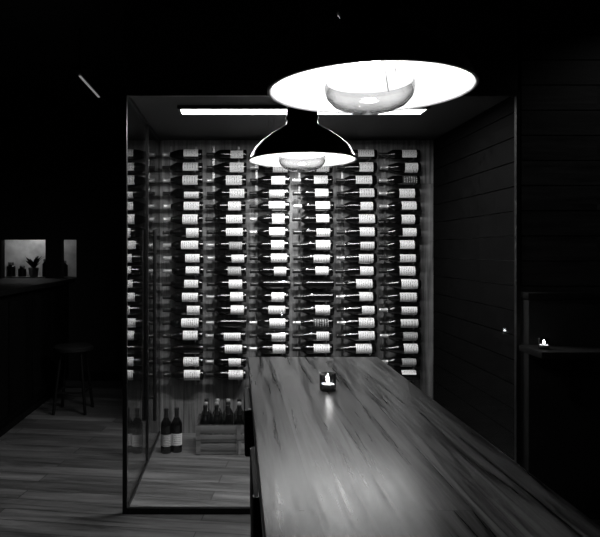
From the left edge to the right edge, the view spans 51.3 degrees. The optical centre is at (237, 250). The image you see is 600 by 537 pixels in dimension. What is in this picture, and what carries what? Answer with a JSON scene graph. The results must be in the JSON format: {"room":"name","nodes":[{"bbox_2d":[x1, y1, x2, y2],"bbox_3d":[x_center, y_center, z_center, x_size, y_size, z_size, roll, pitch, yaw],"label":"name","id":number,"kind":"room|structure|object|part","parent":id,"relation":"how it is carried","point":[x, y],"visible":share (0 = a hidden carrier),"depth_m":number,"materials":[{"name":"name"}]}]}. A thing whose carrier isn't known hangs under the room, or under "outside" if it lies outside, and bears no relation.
{"room":"bar","nodes":[
{"label":"bar","id":0,"kind":"room"},
{"bbox_2d":[5,240,75,275],"bbox_3d":[-2.200,-0.095,7.200,2.200,2.950,1.000,0,0,0],"label":"wall","id":1,"kind":"structure","parent":0,"point":[16,251],"depth_m":7.60,"materials":[{"name":"paint"}]},
{"bbox_2d":[5,276,75,277],"bbox_3d":[-2.200,0.835,7.125,1.980,1.090,0.350,0,0,0],"label":"shelf","id":2,"kind":"object","parent":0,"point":[5,276],"visible":0.02,"depth_m":6.95,"materials":[{"name":"metal"}]},
{"bbox_2d":[6,262,15,276],"bbox_3d":[-2.600,0.210,7.100,0.100,0.160,0.100,0,0,0],"label":"storage jar","id":3,"kind":"object","parent":2,"relation":"on","point":[10,269],"visible":0.94,"depth_m":7.07,"materials":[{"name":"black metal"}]},
{"bbox_2d":[18,266,25,275],"bbox_3d":[-2.470,0.230,7.100,0.090,0.120,0.090,0,0,0],"label":"storage jar","id":4,"kind":"object","parent":2,"relation":"on","point":[22,270],"visible":0.96,"depth_m":7.07,"materials":[{"name":"black metal"}]},
{"bbox_2d":[26,256,41,275],"bbox_3d":[-2.328,0.171,7.118,0.208,0.238,0.208,0,0,-12],"label":"potted plant","id":5,"kind":"object","parent":2,"relation":"on","point":[33,271],"visible":0.95,"depth_m":7.07,"materials":[{"name":"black plant"}]},
{"bbox_2d":[42,259,44,275],"bbox_3d":[-2.200,0.190,7.100,0.080,0.200,0.080,0,0,0],"label":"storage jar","id":6,"kind":"object","parent":2,"relation":"on","point":[43,264],"visible":0.4,"depth_m":7.06,"materials":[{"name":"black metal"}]},
{"bbox_2d":[64,261,67,275],"bbox_3d":[-2.000,0.200,7.100,0.100,0.180,0.100,0,0,0],"label":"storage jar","id":7,"kind":"object","parent":2,"relation":"on","point":[65,264],"visible":0.4,"depth_m":7.08,"materials":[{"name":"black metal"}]},
{"bbox_2d":[0,0,128,103],"bbox_3d":[0.000,-1.620,2.900,6.800,0.100,10.200,0,0,0],"label":"ceiling","id":8,"kind":"structure","parent":0,"point":[39,39],"depth_m":4.86,"materials":[{"name":"paint"}]},
{"bbox_2d":[71,27,104,100],"bbox_3d":[-1.110,-1.397,4.650,0.040,0.345,0.900,0,0,0],"label":"track light","id":9,"kind":"object","parent":8,"relation":"attached to","point":[77,70],"visible":1,"depth_m":4.52,"materials":[{"name":"black metal"}]},
{"bbox_2d":[248,0,356,171],"bbox_3d":[0.242,-0.934,2.340,0.408,1.271,0.408,0,0,0],"label":"pendant lamp","id":10,"kind":"object","parent":8,"relation":"hanging from","point":[302,145],"visible":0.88,"depth_m":2.26,"materials":[{"name":"black metal"}]},
{"bbox_3d":[0.242,-0.383,2.340,0.180,0.167,0.180,0,0,0],"label":"lamp shade","id":11,"kind":"part","parent":10,"relation":"part of","materials":[{"name":"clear glass"}]},
{"bbox_3d":[0.242,-0.474,2.340,0.408,0.266,0.408,0,0,0],"label":"lamp shade","id":12,"kind":"part","parent":10,"relation":"part of","materials":[{"name":"black metal"}]},
{"bbox_3d":[0.242,-1.089,2.340,0.120,0.963,0.120,0,0,0],"label":"cord and canopy","id":13,"kind":"part","parent":10,"relation":"part of","materials":[{"name":"black metal"}]},
{"bbox_2d":[267,0,478,114],"bbox_3d":[0.262,-0.923,1.235,0.408,1.294,0.408,0,0,0],"label":"pendant lamp","id":14,"kind":"object","parent":8,"relation":"hanging from","point":[375,60],"visible":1,"depth_m":1.20,"materials":[{"name":"black metal"}]},
{"bbox_3d":[0.262,-0.406,1.235,0.048,0.077,0.048,0,0,0],"label":"bulb","id":15,"kind":"part","parent":14,"relation":"part of","materials":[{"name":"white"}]},
{"bbox_3d":[0.262,-0.360,1.235,0.180,0.167,0.180,0,0,0],"label":"lamp shade","id":16,"kind":"part","parent":14,"relation":"part of","materials":[{"name":"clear glass"}]},
{"bbox_2d":[0,104,144,380],"bbox_3d":[0.000,-0.095,6.650,6.800,2.950,0.100,0,0,0],"label":"wall","id":17,"kind":"structure","parent":0,"point":[61,164],"depth_m":6.60,"materials":[{"name":"paint"}]},
{"bbox_2d":[80,371,144,380],"bbox_3d":[-1.143,1.330,6.593,1.075,0.100,0.015,0,0,0],"label":"baseboard","id":18,"kind":"structure","parent":17,"relation":"attached to","point":[95,375],"depth_m":6.58,"materials":[{"name":"black wood"}]},
{"bbox_2d":[160,140,432,432],"bbox_3d":[0.438,0.270,4.775,2.085,2.220,0.150,0,0,0],"label":"wall","id":19,"kind":"structure","parent":0,"point":[189,397],"depth_m":4.70,"materials":[{"name":"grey wood"}]},
{"bbox_2d":[169,146,413,384],"bbox_3d":[0.397,0.113,4.640,1.824,1.806,0.115,0,0,0],"label":"wine rack","id":20,"kind":"object","parent":19,"relation":"attached to","point":[384,147],"visible":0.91,"depth_m":4.69,"materials":[{"name":"metal"}]},
{"bbox_2d":[162,149,421,379],"bbox_3d":[0.397,0.102,4.635,1.927,1.726,0.080,0,0,0],"label":"bottle","id":21,"kind":"object","parent":20,"relation":"in","point":[182,154],"visible":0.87,"depth_m":4.61,"materials":[{"name":"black glass"}]},
{"bbox_2d":[0,381,599,536],"bbox_3d":[0.000,1.430,2.900,6.800,0.100,10.200,0,0,0],"label":"floor","id":22,"kind":"structure","parent":0,"point":[61,472],"depth_m":3.78,"materials":[{"name":"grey wood"}]},
{"bbox_2d":[0,278,75,436],"bbox_3d":[-2.030,0.830,4.645,0.740,1.100,3.390,0,0,0],"label":"bar counter","id":23,"kind":"object","parent":22,"relation":"on","point":[34,312],"depth_m":5.16,"materials":[{"name":"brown wood"}]},
{"bbox_2d":[52,342,93,414],"bbox_3d":[-1.420,1.093,5.350,0.340,0.577,0.340,0,0,0],"label":"bar stool","id":24,"kind":"object","parent":22,"relation":"on","point":[73,347],"visible":1,"depth_m":5.25,"materials":[{"name":"black wood"}]},
{"bbox_2d":[161,408,171,453],"bbox_3d":[-0.492,1.230,4.250,0.075,0.300,0.076,0,0,0],"label":"wine bottle","id":25,"kind":"object","parent":22,"relation":"on","point":[166,425],"visible":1,"depth_m":4.22,"materials":[{"name":"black glass"}]},
{"bbox_2d":[172,407,181,452],"bbox_3d":[-0.422,1.230,4.270,0.075,0.300,0.076,0,0,0],"label":"wine bottle","id":26,"kind":"object","parent":22,"relation":"on","point":[176,422],"visible":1,"depth_m":4.24,"materials":[{"name":"black glass"}]},
{"bbox_2d":[122,91,268,513],"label":"glass door frame","id":27,"kind":"structure","parent":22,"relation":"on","point":[126,499],"depth_m":3.26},
{"bbox_3d":[-0.598,0.495,4.130,0.109,1.270,0.023,0,0,0],"label":"door handle","id":28,"kind":"part","parent":27,"relation":"part of","materials":[{"name":"black metal"}]},
{"bbox_2d":[143,128,159,467],"bbox_3d":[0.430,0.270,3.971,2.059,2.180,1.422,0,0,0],"label":"glass pane","id":29,"kind":"object","parent":27,"relation":"attached to","point":[154,145],"depth_m":4.34,"materials":[{"name":"clear glass"}]},
{"bbox_2d":[196,414,244,454],"bbox_3d":[0.018,1.280,4.346,0.605,0.200,0.308,0,0,0],"label":"wooden crate","id":30,"kind":"object","parent":22,"relation":"on","point":[210,439],"visible":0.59,"depth_m":4.20,"materials":[{"name":"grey wood"}]},
{"bbox_2d":[200,399,243,424],"bbox_3d":[0.009,1.210,4.350,0.543,0.300,0.256,0,0,0],"label":"wine bottles","id":31,"kind":"object","parent":30,"relation":"in","point":[217,417],"visible":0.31,"depth_m":4.25,"materials":[{"name":"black glass"}]},
{"bbox_2d":[244,387,254,456],"bbox_3d":[0.231,0.962,2.300,0.416,0.837,0.380,0,0,0],"label":"counter chair","id":32,"kind":"object","parent":22,"relation":"on","point":[249,442],"visible":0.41,"depth_m":2.12,"materials":[{"name":"black metal"}]},
{"bbox_2d":[250,447,262,536],"bbox_3d":[0.240,0.962,1.550,0.416,0.837,0.380,0,0,0],"label":"counter chair","id":33,"kind":"object","parent":22,"relation":"on","point":[256,526],"visible":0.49,"depth_m":1.41,"materials":[{"name":"black metal"}]},
{"bbox_2d":[248,357,599,536],"bbox_3d":[0.339,0.930,1.555,0.588,0.900,2.510,0,0,0],"label":"bar table","id":34,"kind":"object","parent":22,"relation":"on","point":[375,455],"visible":0.99,"depth_m":1.39,"materials":[{"name":"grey wood"}]},
{"bbox_2d":[319,372,335,391],"bbox_3d":[0.310,0.451,2.140,0.058,0.058,0.058,0,0,0],"label":"votive candle","id":35,"kind":"object","parent":34,"relation":"on","point":[328,385],"visible":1,"depth_m":2.13,"materials":[{"name":"clear glass"}]},
{"bbox_2d":[461,91,519,464],"label":"glass partition","id":36,"kind":"object","parent":22,"relation":"on","point":[516,94],"depth_m":3.25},
{"bbox_2d":[520,292,599,518],"bbox_3d":[2.393,0.797,3.224,1.815,1.165,0.108,0,0,0],"label":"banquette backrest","id":37,"kind":"object","parent":22,"relation":"on","point":[560,435],"visible":0.78,"depth_m":3.18,"materials":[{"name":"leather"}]},
{"bbox_2d":[519,345,599,400],"bbox_3d":[2.370,0.620,3.059,1.860,0.280,0.239,0,0,0],"label":"ledge","id":38,"kind":"object","parent":37,"relation":"attached to","point":[580,356],"visible":1,"depth_m":3.04,"materials":[{"name":"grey wood"}]},
{"bbox_2d":[538,338,549,349],"bbox_3d":[1.500,0.454,3.040,0.052,0.052,0.052,0,0,0],"label":"votive candle","id":39,"kind":"object","parent":38,"relation":"on","point":[543,345],"visible":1,"depth_m":3.03,"materials":[{"name":"clear glass"}]},
{"bbox_2d":[124,0,517,139],"bbox_3d":[0.438,-1.205,4.065,2.085,0.730,1.570,0,0,0],"label":"ceiling","id":40,"kind":"structure","parent":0,"point":[170,45],"depth_m":3.28,"materials":[{"name":"black paint"}]},
{"bbox_2d":[177,105,430,114],"bbox_3d":[0.380,-0.830,3.660,1.460,0.020,0.170,0,0,0],"label":"strip light","id":41,"kind":"object","parent":40,"relation":"attached to","point":[182,109],"depth_m":3.63,"materials":[{"name":"white plastic"}]},
{"bbox_2d":[433,0,599,465],"bbox_3d":[2.441,-0.095,4.065,1.918,2.950,1.570,0,0,0],"label":"wall","id":42,"kind":"structure","parent":0,"point":[559,40],"depth_m":3.38,"materials":[{"name":"black wood"}]}
]}

